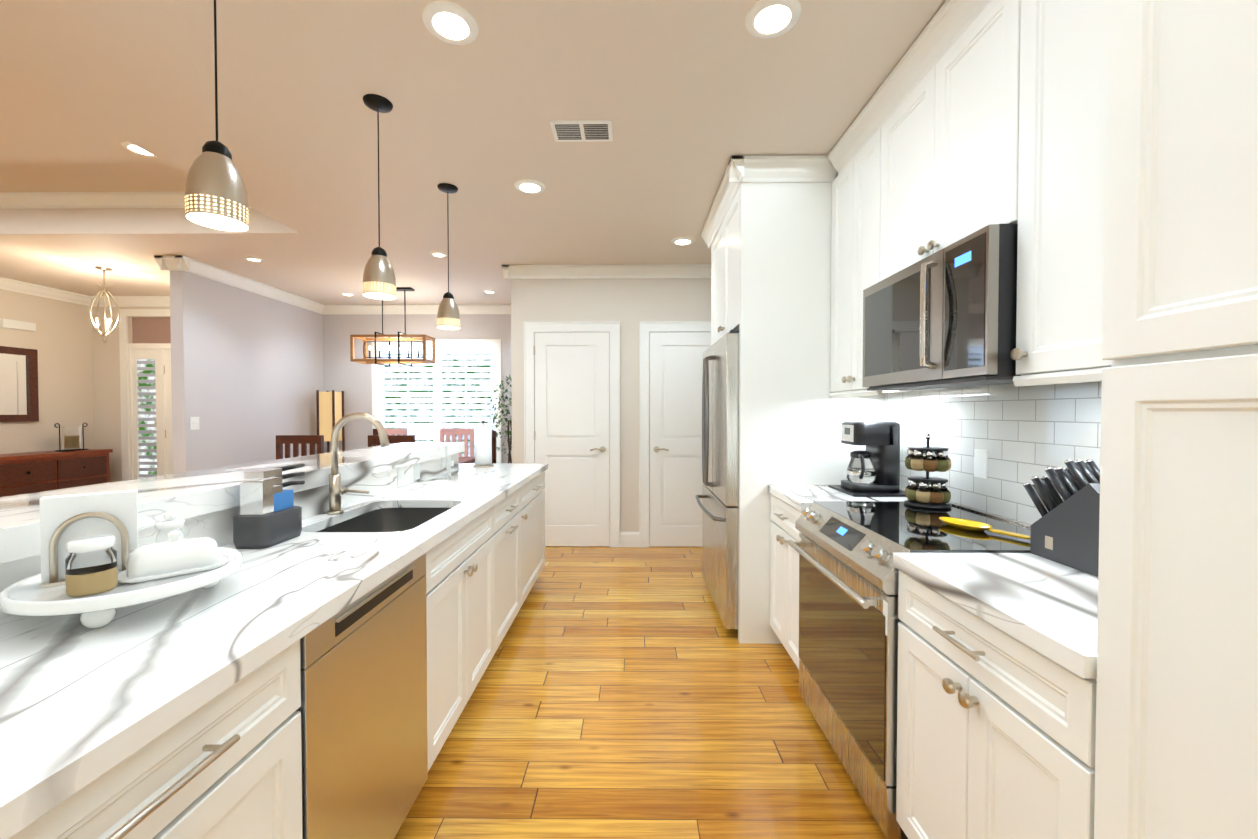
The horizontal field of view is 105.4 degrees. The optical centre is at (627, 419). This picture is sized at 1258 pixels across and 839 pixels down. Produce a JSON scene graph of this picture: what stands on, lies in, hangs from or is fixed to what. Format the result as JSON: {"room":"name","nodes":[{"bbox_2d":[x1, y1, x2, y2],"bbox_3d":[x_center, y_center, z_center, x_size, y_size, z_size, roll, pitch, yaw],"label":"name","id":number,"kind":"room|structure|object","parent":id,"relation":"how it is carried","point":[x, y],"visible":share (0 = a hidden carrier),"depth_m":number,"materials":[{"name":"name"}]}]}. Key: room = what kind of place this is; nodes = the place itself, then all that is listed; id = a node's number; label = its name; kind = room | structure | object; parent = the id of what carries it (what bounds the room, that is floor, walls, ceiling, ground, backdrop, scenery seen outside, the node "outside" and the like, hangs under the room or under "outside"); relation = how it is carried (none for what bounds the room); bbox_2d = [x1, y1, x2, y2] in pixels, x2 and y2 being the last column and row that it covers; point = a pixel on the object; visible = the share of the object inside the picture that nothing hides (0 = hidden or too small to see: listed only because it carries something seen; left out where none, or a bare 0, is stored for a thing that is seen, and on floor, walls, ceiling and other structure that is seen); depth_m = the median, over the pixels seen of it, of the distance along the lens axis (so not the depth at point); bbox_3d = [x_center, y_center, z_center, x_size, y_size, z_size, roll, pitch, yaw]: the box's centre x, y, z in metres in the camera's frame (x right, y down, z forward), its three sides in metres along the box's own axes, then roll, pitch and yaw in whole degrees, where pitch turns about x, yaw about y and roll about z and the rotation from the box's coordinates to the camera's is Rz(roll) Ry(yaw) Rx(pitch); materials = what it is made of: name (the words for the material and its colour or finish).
{"room":"kitchen","nodes":[
{"label":"kitchen","id":0,"kind":"room"},
{"bbox_2d":[0,289,93,453],"bbox_3d":[-6.725,-0.212,1.385,0.120,3.040,9.120,0,1,1],"label":"wall","id":1,"kind":"structure","parent":0,"point":[59,339],"depth_m":5.53,"materials":[{"name":"beige paint"}]},
{"bbox_2d":[0,318,35,330],"bbox_3d":[-6.605,-1.022,5.191,0.048,0.090,0.280,0,1,1],"label":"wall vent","id":2,"kind":"object","parent":1,"relation":"attached to","point":[16,324],"visible":1,"depth_m":5.17,"materials":[{"name":"white plastic"}]},
{"bbox_2d":[0,346,38,421],"bbox_3d":[-6.615,-0.371,4.827,0.035,0.800,1.070,0,1,1],"label":"wall mirror","id":3,"kind":"object","parent":1,"relation":"attached to","point":[19,400],"visible":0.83,"depth_m":5.21,"materials":[{"name":"brown wood"}]},
{"bbox_2d":[0,277,91,305],"bbox_3d":[-6.599,-1.434,4.838,0.070,0.114,1.980,0,1,1],"label":"crown molding","id":4,"kind":"structure","parent":1,"relation":"attached to","point":[5,283],"depth_m":5.41,"materials":[{"name":"white"}]},
{"bbox_2d":[92,307,169,481],"bbox_3d":[-5.469,-0.141,5.996,2.550,2.740,0.120,0,1,1],"label":"wall","id":5,"kind":"structure","parent":0,"point":[106,396],"depth_m":5.94,"materials":[{"name":"beige paint"}]},
{"bbox_2d":[92,296,169,306],"bbox_3d":[-5.410,-1.452,5.879,2.430,0.114,0.070,0,1,1],"label":"crown molding","id":6,"kind":"structure","parent":5,"relation":"attached to","point":[122,301],"depth_m":5.88,"materials":[{"name":"white wood"}]},
{"bbox_2d":[119,309,172,480],"bbox_3d":[-5.500,-0.065,5.963,1.530,2.590,0.090,0,1,1],"label":"door frame","id":7,"kind":"structure","parent":5,"relation":"attached to","point":[146,402],"depth_m":5.95,"materials":[{"name":"white wood"}]},
{"bbox_2d":[154,256,171,270],"bbox_3d":[-4.237,-1.438,5.070,0.070,0.114,1.475,0,1,1],"label":"crown molding","id":8,"kind":"structure","parent":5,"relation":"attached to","point":[164,262],"depth_m":4.35,"materials":[{"name":"white wood"}]},
{"bbox_2d":[170,271,323,473],"bbox_3d":[-4.139,-0.131,5.425,0.120,2.740,2.000,0,1,1],"label":"wall","id":9,"kind":"structure","parent":0,"point":[246,375],"depth_m":5.00,"materials":[{"name":"grey paint"}]},
{"bbox_2d":[190,417,199,429],"bbox_3d":[-4.079,0.034,4.522,0.012,0.120,0.090,0,1,1],"label":"switch plate","id":10,"kind":"object","parent":9,"relation":"attached to","point":[194,423],"visible":1,"depth_m":4.51,"materials":[{"name":"white plastic"}]},
{"bbox_2d":[172,256,323,313],"bbox_3d":[-4.045,-1.442,5.324,0.070,0.114,1.985,0,1,1],"label":"crown molding","id":11,"kind":"structure","parent":9,"relation":"attached to","point":[179,263],"depth_m":5.01,"materials":[{"name":"white"}]},
{"bbox_2d":[323,314,511,462],"bbox_3d":[-2.595,-0.149,6.471,3.190,2.740,0.120,0,1,1],"label":"wall","id":12,"kind":"structure","parent":0,"point":[347,376],"depth_m":6.40,"materials":[{"name":"grey paint"}]},
{"bbox_2d":[324,304,510,313],"bbox_3d":[-2.596,-1.460,6.354,2.950,0.114,0.070,0,1,1],"label":"crown molding","id":13,"kind":"structure","parent":12,"relation":"attached to","point":[463,308],"depth_m":6.35,"materials":[{"name":"white wood"}]},
{"bbox_2d":[371,339,501,462],"bbox_3d":[-2.545,0.077,6.429,1.730,2.290,0.070,0,1,1],"label":"window shutters","id":14,"kind":"object","parent":12,"relation":"attached to","point":[423,431],"visible":0.58,"depth_m":6.42,"materials":[{"name":"white wood"}]},
{"bbox_2d":[385,354,490,452],"bbox_3d":[-2.544,-0.006,6.578,2.050,2.550,0.010,0,1,1],"label":"window blinds","id":15,"kind":"object","parent":12,"relation":"attached to","point":[442,391],"depth_m":6.57,"materials":[{"name":"white plastic"}]},
{"bbox_2d":[0,0,945,304],"bbox_3d":[-2.602,-1.636,1.635,8.360,0.400,9.740,0,1,1],"label":"ceiling","id":16,"kind":"structure","parent":0,"point":[688,98],"depth_m":2.38,"materials":[{"name":"beige paint"}]},
{"bbox_2d":[89,266,119,342],"bbox_3d":[-5.145,-1.119,4.716,0.162,0.739,0.162,0,1,23],"label":"chandelier","id":17,"kind":"object","parent":16,"relation":"hanging from","point":[107,326],"visible":1,"depth_m":4.71,"materials":[{"name":"silver metal"}]},
{"bbox_2d":[0,192,250,208],"bbox_3d":[-4.618,-1.565,3.771,4.050,0.415,0.065,0,1,1],"label":"crown molding","id":18,"kind":"structure","parent":16,"relation":"attached to","point":[40,200],"depth_m":3.76,"materials":[{"name":"white wood"}]},
{"bbox_2d":[121,141,155,156],"bbox_3d":[-3.159,-1.755,3.118,0.192,0.011,0.192,0,1,1],"label":"recessed light","id":19,"kind":"object","parent":16,"relation":"in","point":[129,146],"visible":0.65,"depth_m":3.11,"materials":[{"name":"white"}]},
{"bbox_2d":[185,0,248,231],"bbox_3d":[-1.145,-0.991,1.333,0.137,0.879,0.137,0,1,1],"label":"pendant light","id":20,"kind":"object","parent":16,"relation":"hanging from","point":[216,196],"visible":1,"depth_m":1.31,"materials":[{"name":"silver metal"}]},
{"bbox_2d":[244,256,263,261],"bbox_3d":[-3.448,-1.478,4.425,0.144,0.011,0.144,0,1,1],"label":"recessed light","id":21,"kind":"object","parent":16,"relation":"in","point":[255,259],"visible":0.96,"depth_m":4.41,"materials":[{"name":"white"}]},
{"bbox_2d":[341,292,353,295],"bbox_3d":[-3.356,-1.500,5.744,0.144,0.011,0.144,0,1,1],"label":"recessed light","id":22,"kind":"object","parent":16,"relation":"in","point":[346,294],"visible":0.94,"depth_m":5.74,"materials":[{"name":"white plastic"}]},
{"bbox_2d":[363,94,395,299],"bbox_3d":[-1.137,-1.005,2.193,0.137,0.879,0.137,0,1,1],"label":"pendant light","id":23,"kind":"object","parent":16,"relation":"hanging from","point":[379,280],"visible":1,"depth_m":2.16,"materials":[{"name":"silver metal"}]},
{"bbox_2d":[350,287,435,366],"bbox_3d":[-2.678,-1.062,5.496,0.840,0.879,0.320,0,1,1],"label":"dining chandelier","id":24,"kind":"object","parent":16,"relation":"hanging from","point":[390,361],"visible":1,"depth_m":5.49,"materials":[{"name":"brown wood"}]},
{"bbox_2d":[430,251,446,256],"bbox_3d":[-1.689,-1.476,4.290,0.144,0.011,0.144,0,1,1],"label":"recessed light","id":25,"kind":"object","parent":16,"relation":"in","point":[438,254],"visible":0.96,"depth_m":4.27,"materials":[{"name":"white plastic"}]},
{"bbox_2d":[437,183,459,329],"bbox_3d":[-1.130,-1.020,3.022,0.137,0.879,0.137,0,1,1],"label":"pendant light","id":26,"kind":"object","parent":16,"relation":"hanging from","point":[448,315],"visible":1,"depth_m":2.99,"materials":[{"name":"silver metal"}]},
{"bbox_2d":[422,1,477,44],"bbox_3d":[-0.641,-1.432,1.741,0.192,0.011,0.192,0,1,1],"label":"recessed light","id":27,"kind":"object","parent":16,"relation":"in","point":[450,23],"visible":1,"depth_m":1.73,"materials":[{"name":"white"}]},
{"bbox_2d":[483,290,495,292],"bbox_3d":[-1.617,-1.498,5.629,0.144,0.011,0.144,0,1,1],"label":"recessed light","id":28,"kind":"object","parent":16,"relation":"in","point":[488,291],"visible":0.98,"depth_m":5.59,"materials":[{"name":"white plastic"}]},
{"bbox_2d":[514,179,544,193],"bbox_3d":[-0.610,-1.453,3.001,0.192,0.011,0.192,0,1,1],"label":"recessed light","id":29,"kind":"object","parent":16,"relation":"in","point":[528,186],"visible":0.96,"depth_m":2.98,"materials":[{"name":"white"}]},
{"bbox_2d":[550,120,612,141],"bbox_3d":[-0.225,-1.444,2.402,0.300,0.009,0.170,0,1,1],"label":"ceiling vent","id":30,"kind":"object","parent":16,"relation":"in","point":[580,130],"visible":1,"depth_m":2.39,"materials":[{"name":"white metal"}]},
{"bbox_2d":[671,237,693,245],"bbox_3d":[0.458,-1.470,3.961,0.192,0.011,0.192,0,1,1],"label":"recessed light","id":31,"kind":"object","parent":16,"relation":"in","point":[681,241],"visible":1,"depth_m":3.95,"materials":[{"name":"white"}]},
{"bbox_2d":[745,0,800,38],"bbox_3d":[0.519,-1.431,1.711,0.192,0.011,0.192,0,1,1],"label":"recessed light","id":32,"kind":"object","parent":16,"relation":"in","point":[767,19],"visible":1,"depth_m":1.70,"materials":[{"name":"white"}]},
{"bbox_2d":[511,278,710,546],"bbox_3d":[0.175,-0.119,4.747,2.620,2.740,0.120,0,1,1],"label":"wall","id":33,"kind":"structure","parent":0,"point":[630,304],"depth_m":4.68,"materials":[{"name":"beige paint"}]},
{"bbox_2d":[524,322,619,546],"bbox_3d":[-0.541,0.151,4.660,0.934,2.202,0.076,0,1,1],"label":"door","id":34,"kind":"structure","parent":33,"relation":"attached to","point":[566,431],"depth_m":4.68,"materials":[{"name":"white wood"}]},
{"bbox_2d":[502,264,710,279],"bbox_3d":[0.139,-1.430,4.629,2.690,0.114,0.070,0,1,1],"label":"crown molding","id":35,"kind":"structure","parent":33,"relation":"attached to","point":[510,272],"depth_m":4.63,"materials":[{"name":"white wood"}]},
{"bbox_2d":[620,532,638,546],"bbox_3d":[-2.602,1.231,1.684,8.120,0.145,9.500,0,1,1],"label":"baseboard","id":36,"kind":"structure","parent":33,"relation":"attached to","point":[629,539],"depth_m":4.70,"materials":[{"name":"white"}]},
{"bbox_2d":[639,321,710,547],"bbox_3d":[0.587,0.151,4.650,0.939,2.202,0.076,0,1,1],"label":"door","id":37,"kind":"structure","parent":33,"relation":"attached to","point":[678,349],"depth_m":4.67,"materials":[{"name":"white wood"}]},
{"bbox_2d":[394,547,886,838],"bbox_3d":[-2.612,1.352,1.736,8.600,0.100,10.000,0,1,1],"label":"floor","id":38,"kind":"structure","parent":0,"point":[630,693],"depth_m":1.99,"materials":[{"name":"brown wood"}]},
{"bbox_2d":[0,449,112,496],"bbox_3d":[-6.381,0.807,4.950,0.465,0.880,1.580,0,1,1],"label":"sideboard","id":39,"kind":"object","parent":38,"relation":"on","point":[29,472],"visible":0.44,"depth_m":5.14,"materials":[{"name":"red wood"}]},
{"bbox_2d":[54,423,87,450],"bbox_3d":[-6.379,0.198,5.500,0.152,0.318,0.328,0,1,1],"label":"candle holder","id":40,"kind":"object","parent":39,"relation":"on","point":[71,437],"visible":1,"depth_m":5.45,"materials":[{"name":"black metal"}]},
{"bbox_2d":[0,446,547,838],"bbox_3d":[-1.024,0.785,1.562,0.778,1.040,4.500,0,1,1],"label":"kitchen island","id":41,"kind":"object","parent":38,"relation":"on","point":[176,717],"depth_m":0.93,"materials":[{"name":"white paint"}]},
{"bbox_2d":[0,547,242,628],"bbox_3d":[-1.063,0.361,1.035,0.362,0.076,0.362,0,1,1],"label":"round tray","id":42,"kind":"object","parent":41,"relation":"on","point":[29,596],"visible":0.62,"depth_m":0.92,"materials":[{"name":"white ceramic"}]},
{"bbox_2d":[40,489,137,587],"bbox_3d":[-1.134,0.246,1.014,0.136,0.175,0.060,-1,1,-43],"label":"napkin holder","id":43,"kind":"object","parent":42,"relation":"on","point":[64,519],"visible":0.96,"depth_m":1.00,"materials":[{"name":"silver metal"}]},
{"bbox_2d":[65,535,117,596],"bbox_3d":[-1.044,0.283,0.934,0.068,0.102,0.068,0,1,1],"label":"jar","id":44,"kind":"object","parent":42,"relation":"on","point":[91,565],"visible":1,"depth_m":0.91,"materials":[{"name":"brown"}]},
{"bbox_2d":[155,512,184,542],"bbox_3d":[-1.074,0.274,1.126,0.052,0.115,0.051,0,1,1],"label":"salt shaker","id":45,"kind":"object","parent":42,"relation":"on","point":[169,523],"visible":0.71,"depth_m":1.11,"materials":[{"name":"white ceramic"}]},
{"bbox_2d":[118,530,228,583],"bbox_3d":[-0.987,0.287,1.044,0.180,0.091,0.100,-1,1,-43],"label":"butter dish","id":46,"kind":"object","parent":42,"relation":"on","point":[174,557],"visible":0.96,"depth_m":1.02,"materials":[{"name":"white ceramic"}]},
{"bbox_2d":[0,442,463,553],"bbox_3d":[-1.462,0.241,1.437,0.465,0.068,4.261,0,1,1],"label":"island countertop","id":47,"kind":"structure","parent":41,"relation":"on","point":[159,495],"depth_m":1.50,"materials":[{"name":"white stone"}]},
{"bbox_2d":[327,412,389,514],"bbox_3d":[-1.095,0.177,1.968,0.255,0.413,0.090,0,1,1],"label":"faucet","id":48,"kind":"object","parent":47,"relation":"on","point":[336,490],"visible":1,"depth_m":1.94,"materials":[{"name":"silver metal"}]},
{"bbox_2d":[233,463,304,548],"bbox_3d":[-1.148,0.272,1.570,0.110,0.236,0.251,0,1,1],"label":"sink caddy","id":49,"kind":"object","parent":41,"relation":"on","point":[270,515],"visible":1,"depth_m":1.47,"materials":[{"name":"grey plastic"}]},
{"bbox_2d":[296,553,427,838],"bbox_3d":[-0.933,0.876,1.306,0.544,0.868,0.589,0,1,1],"label":"dishwasher","id":50,"kind":"object","parent":41,"relation":"in","point":[362,708],"visible":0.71,"depth_m":1.24,"materials":[{"name":"silver metal"}]},
{"bbox_2d":[473,420,493,466],"bbox_3d":[-1.095,0.180,3.643,0.156,0.348,0.156,0,1,1],"label":"paper towel holder","id":51,"kind":"object","parent":41,"relation":"on","point":[483,446],"visible":1,"depth_m":3.59,"materials":[{"name":"white paper"}]},
{"bbox_2d":[276,435,323,459],"bbox_3d":[-3.164,0.699,4.830,0.440,1.100,0.420,0,1,1],"label":"dining chair","id":52,"kind":"object","parent":38,"relation":"on","point":[302,440],"visible":0.29,"depth_m":4.62,"materials":[{"name":"brown wood"}]},
{"bbox_2d":[316,390,344,452],"bbox_3d":[-3.823,0.426,6.181,0.220,1.600,0.220,0,1,1],"label":"floor lamp","id":53,"kind":"object","parent":38,"relation":"on","point":[330,409],"visible":0.4,"depth_m":6.08,"materials":[{"name":"beige fabric"}]},
{"bbox_2d":[373,429,406,445],"bbox_3d":[-3.153,0.676,6.180,0.440,1.100,0.420,0,1,1],"label":"dining chair","id":54,"kind":"object","parent":38,"relation":"on","point":[395,431],"visible":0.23,"depth_m":6.34,"materials":[{"name":"pink fabric"}]},
{"bbox_2d":[368,435,414,446],"bbox_3d":[-2.275,0.699,4.822,0.440,1.100,0.420,0,1,1],"label":"dining chair","id":55,"kind":"object","parent":38,"relation":"on","point":[375,439],"visible":0.19,"depth_m":4.61,"materials":[{"name":"brown wood"}]},
{"bbox_2d":[440,429,473,456],"bbox_3d":[-2.263,0.676,6.172,0.440,1.100,0.420,0,1,1],"label":"dining chair","id":56,"kind":"object","parent":38,"relation":"on","point":[455,432],"visible":0.27,"depth_m":6.34,"materials":[{"name":"pink fabric"}]},
{"bbox_2d":[459,457,474,462],"bbox_3d":[-2.678,0.855,5.529,1.700,0.765,0.940,0,1,1],"label":"dining table","id":57,"kind":"object","parent":38,"relation":"on","point":[466,459],"visible":0.02,"depth_m":5.63,"materials":[{"name":"red wood"}]},
{"bbox_2d":[492,431,495,462],"bbox_3d":[-1.778,0.687,5.518,0.420,1.100,0.440,0,1,1],"label":"dining chair","id":58,"kind":"object","parent":38,"relation":"on","point":[493,446],"visible":0.1,"depth_m":5.66,"materials":[{"name":"brown wood"}]},
{"bbox_2d":[486,374,511,462],"bbox_3d":[-1.482,0.297,6.045,0.634,1.862,0.607,0,1,1],"label":"ficus tree","id":59,"kind":"object","parent":38,"relation":"on","point":[509,440],"visible":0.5,"depth_m":6.03,"materials":[{"name":"green plant"}]},
{"bbox_2d":[695,330,738,628],"bbox_3d":[0.951,0.374,3.238,0.922,1.805,0.932,0,1,1],"label":"fridge","id":60,"kind":"object","parent":38,"relation":"on","point":[719,504],"visible":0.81,"depth_m":2.92,"materials":[{"name":"silver metal"}]},
{"bbox_2d":[770,493,801,668],"bbox_3d":[1.132,0.853,2.464,0.644,0.874,0.533,0,1,1],"label":"base cabinet","id":61,"kind":"object","parent":38,"relation":"on","point":[784,560],"depth_m":2.45,"materials":[{"name":"white paint"}]},
{"bbox_2d":[768,485,907,508],"bbox_3d":[1.124,0.396,2.456,0.659,0.040,0.533,0,1,1],"label":"countertop","id":62,"kind":"structure","parent":61,"relation":"on","point":[798,496],"depth_m":2.38,"materials":[{"name":"white stone"}]},
{"bbox_2d":[828,421,905,496],"bbox_3d":[1.255,0.192,2.482,0.300,0.364,0.300,0,1,1],"label":"coffee maker","id":63,"kind":"object","parent":62,"relation":"on","point":[873,470],"visible":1,"depth_m":2.39,"materials":[{"name":"black plastic"}]},
{"bbox_2d":[701,155,884,643],"bbox_3d":[1.023,-0.091,3.230,0.892,2.735,1.160,0,1,1],"label":"tall cabinet","id":64,"kind":"object","parent":38,"relation":"on","point":[770,246],"visible":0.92,"depth_m":2.72,"materials":[{"name":"white paint"}]},
{"bbox_2d":[787,501,1031,838],"bbox_3d":[1.082,0.837,1.811,0.730,0.928,0.770,0,1,1],"label":"range","id":65,"kind":"object","parent":38,"relation":"on","point":[849,619],"visible":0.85,"depth_m":1.66,"materials":[{"name":"silver metal"}]},
{"bbox_2d":[904,433,951,508],"bbox_3d":[1.307,0.217,2.085,0.176,0.314,0.176,0,1,1],"label":"spice rack","id":66,"kind":"object","parent":65,"relation":"on","point":[927,492],"visible":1,"depth_m":2.03,"materials":[{"name":"black plastic"}]},
{"bbox_2d":[939,517,1029,539],"bbox_3d":[1.205,0.372,1.633,0.146,0.020,0.271,0,1,1],"label":"spoon rest","id":67,"kind":"object","parent":65,"relation":"on","point":[966,524],"visible":0.98,"depth_m":1.66,"materials":[{"name":"yellow ceramic"}]},
{"bbox_2d":[896,569,1096,838],"bbox_3d":[1.120,0.876,1.124,0.644,0.874,0.599,0,1,1],"label":"base cabinet","id":68,"kind":"object","parent":38,"relation":"on","point":[996,695],"depth_m":1.07,"materials":[{"name":"white paint"}]},
{"bbox_2d":[893,553,1097,680],"bbox_3d":[1.113,0.419,1.117,0.659,0.040,0.599,0,1,1],"label":"countertop","id":69,"kind":"structure","parent":68,"relation":"on","point":[1050,607],"depth_m":1.10,"materials":[{"name":"white stone"}]},
{"bbox_2d":[1023,459,1099,576],"bbox_3d":[1.242,0.251,1.324,0.116,0.286,0.288,0,1,1],"label":"knife block","id":70,"kind":"object","parent":69,"relation":"on","point":[1065,532],"visible":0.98,"depth_m":1.30,"materials":[{"name":"grey"}]},
{"bbox_2d":[1094,0,1257,838],"bbox_3d":[1.094,-0.044,0.500,0.702,2.735,0.612,0,1,1],"label":"pantry cabinet","id":71,"kind":"object","parent":38,"relation":"on","point":[1176,750],"visible":1,"depth_m":0.70,"materials":[{"name":"white paint"}]},
{"bbox_2d":[885,381,1101,523],"bbox_3d":[1.504,-0.051,0.776,0.134,2.740,8.040,0,1,1],"label":"wall","id":72,"kind":"structure","parent":0,"point":[1003,443],"depth_m":1.86,"materials":[{"name":"white tile"}]},
{"bbox_2d":[828,100,945,395],"bbox_3d":[1.299,-0.795,2.434,0.310,1.300,0.533,0,1,1],"label":"upper cabinet","id":73,"kind":"object","parent":72,"relation":"attached to","point":[853,231],"depth_m":2.43,"materials":[{"name":"white paint"}]},
{"bbox_2d":[876,0,1007,282],"bbox_3d":[1.294,-1.010,1.777,0.310,0.848,0.774,0,1,1],"label":"upper cabinet","id":74,"kind":"object","parent":72,"relation":"attached to","point":[973,116],"depth_m":1.72,"materials":[{"name":"white paint"}]},
{"bbox_2d":[862,224,1020,390],"bbox_3d":[1.224,-0.352,1.789,0.447,0.457,0.764,0,1,1],"label":"over-the-range microwave","id":75,"kind":"object","parent":74,"relation":"attached to","point":[945,317],"visible":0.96,"depth_m":1.59,"materials":[{"name":"silver metal"}]},
{"bbox_2d":[1008,0,1111,379],"bbox_3d":[1.288,-0.772,1.095,0.310,1.300,0.599,0,1,1],"label":"upper cabinet","id":76,"kind":"object","parent":72,"relation":"attached to","point":[1057,49],"depth_m":1.27,"materials":[{"name":"white paint"}]}
]}

